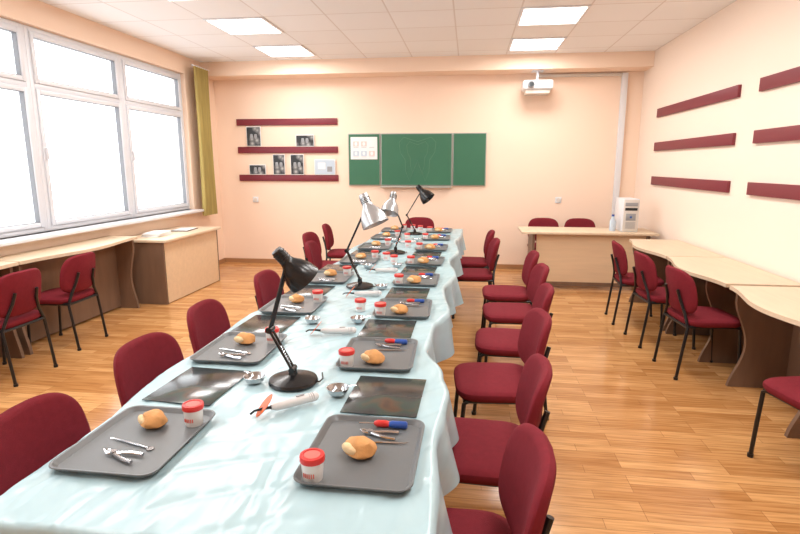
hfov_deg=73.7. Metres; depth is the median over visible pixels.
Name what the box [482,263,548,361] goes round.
upholstered chair
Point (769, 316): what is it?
school desk
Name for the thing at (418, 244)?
cup
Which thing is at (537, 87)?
ceiling projector
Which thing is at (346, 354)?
cup
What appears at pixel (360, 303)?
cup
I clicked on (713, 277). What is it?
school desk
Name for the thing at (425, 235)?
cup
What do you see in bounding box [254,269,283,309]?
upholstered chair
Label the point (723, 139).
wall shelf
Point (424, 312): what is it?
serving tray
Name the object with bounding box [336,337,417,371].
serving tray
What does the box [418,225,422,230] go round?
cup
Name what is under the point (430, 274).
screwdriver
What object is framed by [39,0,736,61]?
ceiling
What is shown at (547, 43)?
ceiling light panel
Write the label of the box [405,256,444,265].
serving tray
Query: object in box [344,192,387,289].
desk lamp
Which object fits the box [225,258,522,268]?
baseboard
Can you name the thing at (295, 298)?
bread roll
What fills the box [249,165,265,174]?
print
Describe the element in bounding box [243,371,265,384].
steel bowl
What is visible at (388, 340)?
screwdriver
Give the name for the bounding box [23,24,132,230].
window
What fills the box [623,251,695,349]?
upholstered chair
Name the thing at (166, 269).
desk
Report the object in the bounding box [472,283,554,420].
upholstered chair
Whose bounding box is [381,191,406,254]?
desk lamp
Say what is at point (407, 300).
screwdriver
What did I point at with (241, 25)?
ceiling light panel
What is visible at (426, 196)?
desk lamp
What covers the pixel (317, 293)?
cup
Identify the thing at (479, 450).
upholstered chair
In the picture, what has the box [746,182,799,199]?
wall shelf
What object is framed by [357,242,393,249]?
serving tray
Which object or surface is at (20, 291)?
upholstered chair
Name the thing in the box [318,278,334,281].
forceps
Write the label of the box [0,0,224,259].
wall
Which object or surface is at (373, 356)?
bread roll
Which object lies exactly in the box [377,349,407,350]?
probe
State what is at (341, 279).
serving tray
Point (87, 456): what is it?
serving tray
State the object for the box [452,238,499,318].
upholstered chair
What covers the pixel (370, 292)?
light
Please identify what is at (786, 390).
upholstered chair
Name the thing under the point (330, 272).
bread roll
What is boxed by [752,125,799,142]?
wall shelf
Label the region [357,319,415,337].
printed sheet
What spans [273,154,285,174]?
print
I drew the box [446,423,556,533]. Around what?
upholstered chair
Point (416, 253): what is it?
printed sheet
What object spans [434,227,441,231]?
bread roll
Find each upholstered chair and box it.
[0,268,57,386]
[0,392,90,495]
[27,252,108,350]
[113,332,183,406]
[187,299,230,352]
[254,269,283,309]
[302,232,337,267]
[305,240,321,269]
[322,223,349,260]
[405,217,433,227]
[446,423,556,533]
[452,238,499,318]
[452,353,552,486]
[453,308,551,418]
[460,230,494,284]
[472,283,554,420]
[481,250,539,327]
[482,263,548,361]
[527,218,558,249]
[564,218,594,226]
[604,240,663,324]
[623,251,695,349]
[652,265,741,379]
[747,376,799,457]
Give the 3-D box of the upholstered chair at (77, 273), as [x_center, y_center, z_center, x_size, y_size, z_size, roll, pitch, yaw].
[-3.029,0.284,4.823,0.503,0.836,0.460,1,11,4]
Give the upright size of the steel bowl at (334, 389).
0.032 m
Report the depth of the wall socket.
8.10 m
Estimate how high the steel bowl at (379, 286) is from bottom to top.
0.032 m
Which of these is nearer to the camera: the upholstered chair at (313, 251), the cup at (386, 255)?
the cup at (386, 255)
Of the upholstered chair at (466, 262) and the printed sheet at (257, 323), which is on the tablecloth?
the printed sheet at (257, 323)
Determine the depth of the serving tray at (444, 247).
5.43 m
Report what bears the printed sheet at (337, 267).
on the tablecloth
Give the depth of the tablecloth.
1.52 m
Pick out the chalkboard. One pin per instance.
(391, 160)
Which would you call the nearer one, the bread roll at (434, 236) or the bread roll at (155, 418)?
the bread roll at (155, 418)
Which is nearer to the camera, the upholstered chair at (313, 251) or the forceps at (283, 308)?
the forceps at (283, 308)
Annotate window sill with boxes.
[0,209,203,246]
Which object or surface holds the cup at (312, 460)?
on the serving tray at (392, 468)
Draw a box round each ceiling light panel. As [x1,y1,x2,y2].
[203,17,283,34]
[253,45,315,56]
[508,37,566,50]
[516,5,591,25]
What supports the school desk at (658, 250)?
on the floor
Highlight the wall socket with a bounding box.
[555,197,561,202]
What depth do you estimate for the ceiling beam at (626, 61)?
7.64 m
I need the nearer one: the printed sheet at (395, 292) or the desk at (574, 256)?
the printed sheet at (395, 292)
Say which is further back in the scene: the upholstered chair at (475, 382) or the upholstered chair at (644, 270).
the upholstered chair at (644, 270)
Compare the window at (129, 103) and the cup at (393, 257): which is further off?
the window at (129, 103)
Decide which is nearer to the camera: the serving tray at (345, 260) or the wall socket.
the serving tray at (345, 260)
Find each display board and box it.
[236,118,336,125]
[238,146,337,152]
[239,175,338,180]
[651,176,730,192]
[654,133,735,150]
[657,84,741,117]
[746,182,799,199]
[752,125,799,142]
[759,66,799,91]
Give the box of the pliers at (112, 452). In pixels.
[103,448,143,463]
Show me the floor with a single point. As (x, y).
(638, 449)
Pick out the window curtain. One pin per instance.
(208, 188)
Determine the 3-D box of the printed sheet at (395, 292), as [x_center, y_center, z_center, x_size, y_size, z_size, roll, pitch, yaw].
[0.054,0.177,3.588,0.270,0.002,0.330,1,11,8]
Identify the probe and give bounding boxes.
[111,438,153,450]
[219,348,250,353]
[279,305,303,308]
[374,441,407,443]
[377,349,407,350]
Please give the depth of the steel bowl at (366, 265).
4.47 m
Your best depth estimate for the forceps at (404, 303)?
3.28 m
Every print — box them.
[246,126,260,146]
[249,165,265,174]
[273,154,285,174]
[290,154,303,174]
[296,135,313,146]
[314,159,335,174]
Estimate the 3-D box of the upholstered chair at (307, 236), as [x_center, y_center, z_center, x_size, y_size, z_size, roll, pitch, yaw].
[-0.861,0.017,6.225,0.503,0.836,0.460,2,11,12]
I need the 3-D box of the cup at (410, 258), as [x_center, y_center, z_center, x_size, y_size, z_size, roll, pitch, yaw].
[0.094,-0.061,4.620,0.069,0.073,0.069,1,11,7]
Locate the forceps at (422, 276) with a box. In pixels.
[415,275,429,277]
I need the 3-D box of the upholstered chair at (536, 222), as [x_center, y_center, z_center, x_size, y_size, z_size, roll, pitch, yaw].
[2.092,-0.276,7.763,0.460,0.836,0.503,1,11,7]
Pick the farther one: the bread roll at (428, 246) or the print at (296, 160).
the print at (296, 160)
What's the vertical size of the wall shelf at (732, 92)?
0.110 m
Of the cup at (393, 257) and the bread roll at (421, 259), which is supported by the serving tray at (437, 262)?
the bread roll at (421, 259)
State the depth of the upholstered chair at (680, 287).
4.01 m
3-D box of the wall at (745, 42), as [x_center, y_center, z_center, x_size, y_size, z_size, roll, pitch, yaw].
[2.898,-0.439,2.515,0.200,3.120,11.000,1,11,7]
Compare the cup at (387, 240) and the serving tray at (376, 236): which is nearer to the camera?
the cup at (387, 240)
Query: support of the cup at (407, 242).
on the tablecloth
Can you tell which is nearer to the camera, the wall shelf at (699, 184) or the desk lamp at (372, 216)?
the desk lamp at (372, 216)
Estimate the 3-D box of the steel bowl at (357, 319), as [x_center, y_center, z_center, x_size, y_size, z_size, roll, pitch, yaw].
[-0.223,0.287,2.931,0.086,0.032,0.105,7,13,34]
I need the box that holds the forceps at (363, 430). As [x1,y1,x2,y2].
[360,428,398,440]
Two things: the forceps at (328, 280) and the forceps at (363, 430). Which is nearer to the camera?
the forceps at (363, 430)
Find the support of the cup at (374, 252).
on the serving tray at (345, 260)
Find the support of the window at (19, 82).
in the wall at (37, 14)
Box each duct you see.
[539,73,621,77]
[611,73,628,217]
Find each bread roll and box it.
[138,409,167,428]
[234,332,254,343]
[289,294,303,302]
[324,269,336,275]
[342,436,376,459]
[355,253,366,258]
[361,349,384,363]
[372,241,380,245]
[390,304,407,313]
[407,275,420,282]
[417,257,428,262]
[425,244,435,248]
[430,234,438,238]
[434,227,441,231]
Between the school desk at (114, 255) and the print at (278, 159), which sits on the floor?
the school desk at (114, 255)
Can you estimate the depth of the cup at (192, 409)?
1.74 m
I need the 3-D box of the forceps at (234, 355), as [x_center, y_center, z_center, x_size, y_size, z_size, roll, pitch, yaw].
[-0.754,0.395,2.383,0.123,0.016,0.055,3,11,13]
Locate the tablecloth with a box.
[0,228,465,533]
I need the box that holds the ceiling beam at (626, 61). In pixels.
[200,51,654,79]
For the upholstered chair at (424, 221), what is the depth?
7.98 m
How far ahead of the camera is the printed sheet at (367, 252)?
5.26 m
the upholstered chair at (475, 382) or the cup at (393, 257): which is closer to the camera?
the upholstered chair at (475, 382)
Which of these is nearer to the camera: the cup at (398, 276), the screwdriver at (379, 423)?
the screwdriver at (379, 423)
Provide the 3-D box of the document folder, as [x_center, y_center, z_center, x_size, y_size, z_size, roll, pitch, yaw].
[-2.851,-0.497,7.051,0.240,0.014,0.340,0,11,2]
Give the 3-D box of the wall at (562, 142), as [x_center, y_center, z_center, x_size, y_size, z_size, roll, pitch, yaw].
[0.286,-1.560,8.389,6.900,3.120,0.200,1,11,7]
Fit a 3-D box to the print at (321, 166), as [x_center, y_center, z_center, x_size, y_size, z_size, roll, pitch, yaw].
[-1.189,-1.579,8.436,0.340,0.240,0.013,1,11,7]
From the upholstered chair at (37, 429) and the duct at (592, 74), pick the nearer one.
the upholstered chair at (37, 429)
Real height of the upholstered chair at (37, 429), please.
0.836 m
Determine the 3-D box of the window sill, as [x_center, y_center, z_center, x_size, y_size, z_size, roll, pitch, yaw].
[-3.644,0.047,3.260,0.260,0.035,9.590,1,11,7]
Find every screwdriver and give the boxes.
[359,420,407,428]
[375,338,407,344]
[399,299,423,302]
[412,273,432,275]
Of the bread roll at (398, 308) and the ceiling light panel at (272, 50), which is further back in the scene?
the ceiling light panel at (272, 50)
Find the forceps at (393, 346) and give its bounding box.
[375,343,401,348]
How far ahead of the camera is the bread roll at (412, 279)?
3.85 m
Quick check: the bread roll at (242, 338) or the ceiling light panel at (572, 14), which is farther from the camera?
the ceiling light panel at (572, 14)
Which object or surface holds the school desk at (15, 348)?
on the floor
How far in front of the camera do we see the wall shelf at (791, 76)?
4.21 m
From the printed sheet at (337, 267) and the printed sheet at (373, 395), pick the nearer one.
the printed sheet at (373, 395)
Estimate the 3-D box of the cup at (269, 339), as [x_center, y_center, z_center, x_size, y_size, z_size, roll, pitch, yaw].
[-0.616,0.329,2.576,0.069,0.073,0.069,1,11,7]
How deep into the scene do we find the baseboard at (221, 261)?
8.84 m
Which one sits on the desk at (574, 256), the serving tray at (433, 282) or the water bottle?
the water bottle
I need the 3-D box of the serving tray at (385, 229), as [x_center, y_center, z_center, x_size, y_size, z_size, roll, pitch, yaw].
[-0.069,-0.491,7.048,0.330,0.019,0.405,1,11,6]
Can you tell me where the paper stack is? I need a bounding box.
[141,230,170,236]
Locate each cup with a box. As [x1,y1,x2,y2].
[182,399,203,427]
[265,326,278,343]
[299,448,324,482]
[312,289,322,302]
[338,347,354,366]
[342,265,350,275]
[355,298,365,311]
[371,250,378,258]
[374,302,385,314]
[382,252,389,260]
[385,238,390,245]
[390,254,397,263]
[394,273,403,283]
[404,233,409,239]
[405,240,410,247]
[407,255,414,263]
[416,242,422,248]
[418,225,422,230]
[422,233,427,238]
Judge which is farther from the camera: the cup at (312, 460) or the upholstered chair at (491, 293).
the upholstered chair at (491, 293)
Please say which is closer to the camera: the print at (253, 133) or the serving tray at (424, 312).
the serving tray at (424, 312)
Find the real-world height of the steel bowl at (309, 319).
0.032 m
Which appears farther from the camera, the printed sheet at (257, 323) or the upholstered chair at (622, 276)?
the upholstered chair at (622, 276)
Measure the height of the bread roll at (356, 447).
0.056 m
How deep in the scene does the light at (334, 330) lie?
2.71 m
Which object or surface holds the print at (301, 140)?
attached to the shelf at (324, 149)
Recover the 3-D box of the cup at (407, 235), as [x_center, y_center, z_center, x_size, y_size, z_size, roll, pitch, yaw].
[0.083,-0.357,6.202,0.069,0.073,0.069,1,11,7]
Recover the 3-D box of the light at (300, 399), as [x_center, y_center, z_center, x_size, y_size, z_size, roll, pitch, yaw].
[-0.405,0.468,1.878,0.258,0.070,0.050,-8,13,-35]
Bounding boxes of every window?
[0,17,47,238]
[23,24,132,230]
[118,54,189,217]
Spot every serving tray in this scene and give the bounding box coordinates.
[48,405,215,478]
[190,331,286,364]
[259,295,327,314]
[293,414,424,493]
[310,270,354,283]
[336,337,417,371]
[338,254,380,263]
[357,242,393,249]
[370,234,401,239]
[372,298,431,318]
[381,227,407,231]
[392,273,439,286]
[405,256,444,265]
[414,243,447,250]
[421,234,450,240]
[426,228,452,232]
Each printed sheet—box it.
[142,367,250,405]
[230,315,300,332]
[283,285,334,294]
[320,264,357,270]
[340,376,425,417]
[351,250,381,254]
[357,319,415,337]
[385,287,429,298]
[401,266,436,272]
[412,251,441,255]
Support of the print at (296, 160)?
attached to the display board at (241, 177)
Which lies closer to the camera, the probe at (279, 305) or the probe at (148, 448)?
the probe at (148, 448)
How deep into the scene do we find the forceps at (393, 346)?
2.51 m
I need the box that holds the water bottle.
[609,214,615,230]
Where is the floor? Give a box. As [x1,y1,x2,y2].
[0,262,799,533]
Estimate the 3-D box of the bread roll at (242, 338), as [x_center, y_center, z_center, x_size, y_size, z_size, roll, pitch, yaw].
[-0.744,0.341,2.563,0.101,0.053,0.082,5,12,25]
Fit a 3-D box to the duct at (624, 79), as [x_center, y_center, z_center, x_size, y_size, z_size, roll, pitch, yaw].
[3.226,-1.725,7.841,0.080,2.150,0.060,1,11,7]
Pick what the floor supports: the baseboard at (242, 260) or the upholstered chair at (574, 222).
the upholstered chair at (574, 222)
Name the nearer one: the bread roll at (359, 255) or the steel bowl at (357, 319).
the steel bowl at (357, 319)
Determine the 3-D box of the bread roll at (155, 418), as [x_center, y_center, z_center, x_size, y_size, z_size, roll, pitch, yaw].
[-0.811,0.497,1.750,0.083,0.051,0.103,-9,14,-40]
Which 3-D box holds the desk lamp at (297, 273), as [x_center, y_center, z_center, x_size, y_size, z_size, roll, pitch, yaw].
[-0.417,0.190,2.072,0.219,0.546,0.203,1,11,7]
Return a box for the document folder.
[171,228,197,230]
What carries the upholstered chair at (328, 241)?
on the floor
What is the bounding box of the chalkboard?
[348,132,486,187]
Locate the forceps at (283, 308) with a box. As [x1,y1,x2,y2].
[280,307,299,311]
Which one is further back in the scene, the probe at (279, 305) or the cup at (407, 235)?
the cup at (407, 235)
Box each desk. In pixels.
[0,236,139,354]
[0,261,24,358]
[132,226,220,304]
[518,226,658,286]
[628,239,724,330]
[665,256,799,363]
[725,285,799,438]
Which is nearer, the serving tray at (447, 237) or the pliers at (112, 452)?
the pliers at (112, 452)
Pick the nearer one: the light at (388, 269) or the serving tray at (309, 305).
the serving tray at (309, 305)
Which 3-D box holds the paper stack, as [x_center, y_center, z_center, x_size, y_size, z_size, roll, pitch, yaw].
[-2.943,-0.405,6.474,0.252,0.047,0.335,1,11,7]
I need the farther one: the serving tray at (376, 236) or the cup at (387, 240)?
the serving tray at (376, 236)
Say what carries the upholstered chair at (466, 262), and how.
on the floor
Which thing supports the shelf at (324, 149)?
attached to the wall at (562, 142)
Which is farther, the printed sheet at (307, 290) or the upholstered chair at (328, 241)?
the upholstered chair at (328, 241)
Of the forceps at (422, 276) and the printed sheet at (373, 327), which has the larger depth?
the forceps at (422, 276)
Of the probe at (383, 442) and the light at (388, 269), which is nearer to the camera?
the probe at (383, 442)
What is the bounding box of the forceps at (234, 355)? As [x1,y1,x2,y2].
[218,352,246,359]
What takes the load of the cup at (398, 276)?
on the serving tray at (433, 282)
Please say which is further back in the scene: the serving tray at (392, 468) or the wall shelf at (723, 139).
the wall shelf at (723, 139)
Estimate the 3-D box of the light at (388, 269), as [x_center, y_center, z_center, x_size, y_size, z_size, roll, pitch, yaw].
[-0.146,0.009,4.285,0.258,0.070,0.050,-1,11,-3]
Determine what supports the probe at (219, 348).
on the serving tray at (259, 349)
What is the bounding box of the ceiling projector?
[521,70,553,95]
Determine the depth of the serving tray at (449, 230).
6.91 m
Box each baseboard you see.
[219,258,225,264]
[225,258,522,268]
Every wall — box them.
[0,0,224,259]
[214,71,643,264]
[634,0,799,282]
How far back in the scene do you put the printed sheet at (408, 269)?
4.40 m
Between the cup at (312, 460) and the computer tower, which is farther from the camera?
the computer tower
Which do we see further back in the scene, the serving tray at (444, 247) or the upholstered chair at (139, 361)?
the serving tray at (444, 247)
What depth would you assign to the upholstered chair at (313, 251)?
5.53 m
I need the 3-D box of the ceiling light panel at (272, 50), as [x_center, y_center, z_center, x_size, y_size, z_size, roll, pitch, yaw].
[-1.545,-2.909,7.200,0.660,0.024,0.660,1,11,7]
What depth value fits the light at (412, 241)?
5.83 m
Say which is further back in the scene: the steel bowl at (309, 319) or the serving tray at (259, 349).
the steel bowl at (309, 319)
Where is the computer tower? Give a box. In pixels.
[614,197,639,231]
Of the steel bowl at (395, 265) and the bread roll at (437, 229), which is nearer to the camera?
the steel bowl at (395, 265)
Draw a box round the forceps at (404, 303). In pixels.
[400,302,419,305]
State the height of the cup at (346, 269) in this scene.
0.073 m
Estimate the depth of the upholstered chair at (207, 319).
3.04 m
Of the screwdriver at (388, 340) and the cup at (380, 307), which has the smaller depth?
the screwdriver at (388, 340)
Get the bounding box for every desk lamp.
[265,247,323,391]
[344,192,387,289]
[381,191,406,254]
[406,185,433,234]
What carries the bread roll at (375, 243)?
on the serving tray at (365, 246)
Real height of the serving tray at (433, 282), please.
0.019 m
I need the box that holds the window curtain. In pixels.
[191,64,217,215]
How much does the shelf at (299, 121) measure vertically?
0.100 m
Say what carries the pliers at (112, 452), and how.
on the serving tray at (87, 456)
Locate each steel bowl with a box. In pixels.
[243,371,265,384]
[305,315,320,323]
[326,383,355,396]
[350,315,370,323]
[360,263,372,267]
[376,283,388,289]
[392,263,403,267]
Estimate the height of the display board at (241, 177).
0.100 m
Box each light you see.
[249,392,318,416]
[306,321,355,334]
[343,286,381,295]
[366,264,397,271]
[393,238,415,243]

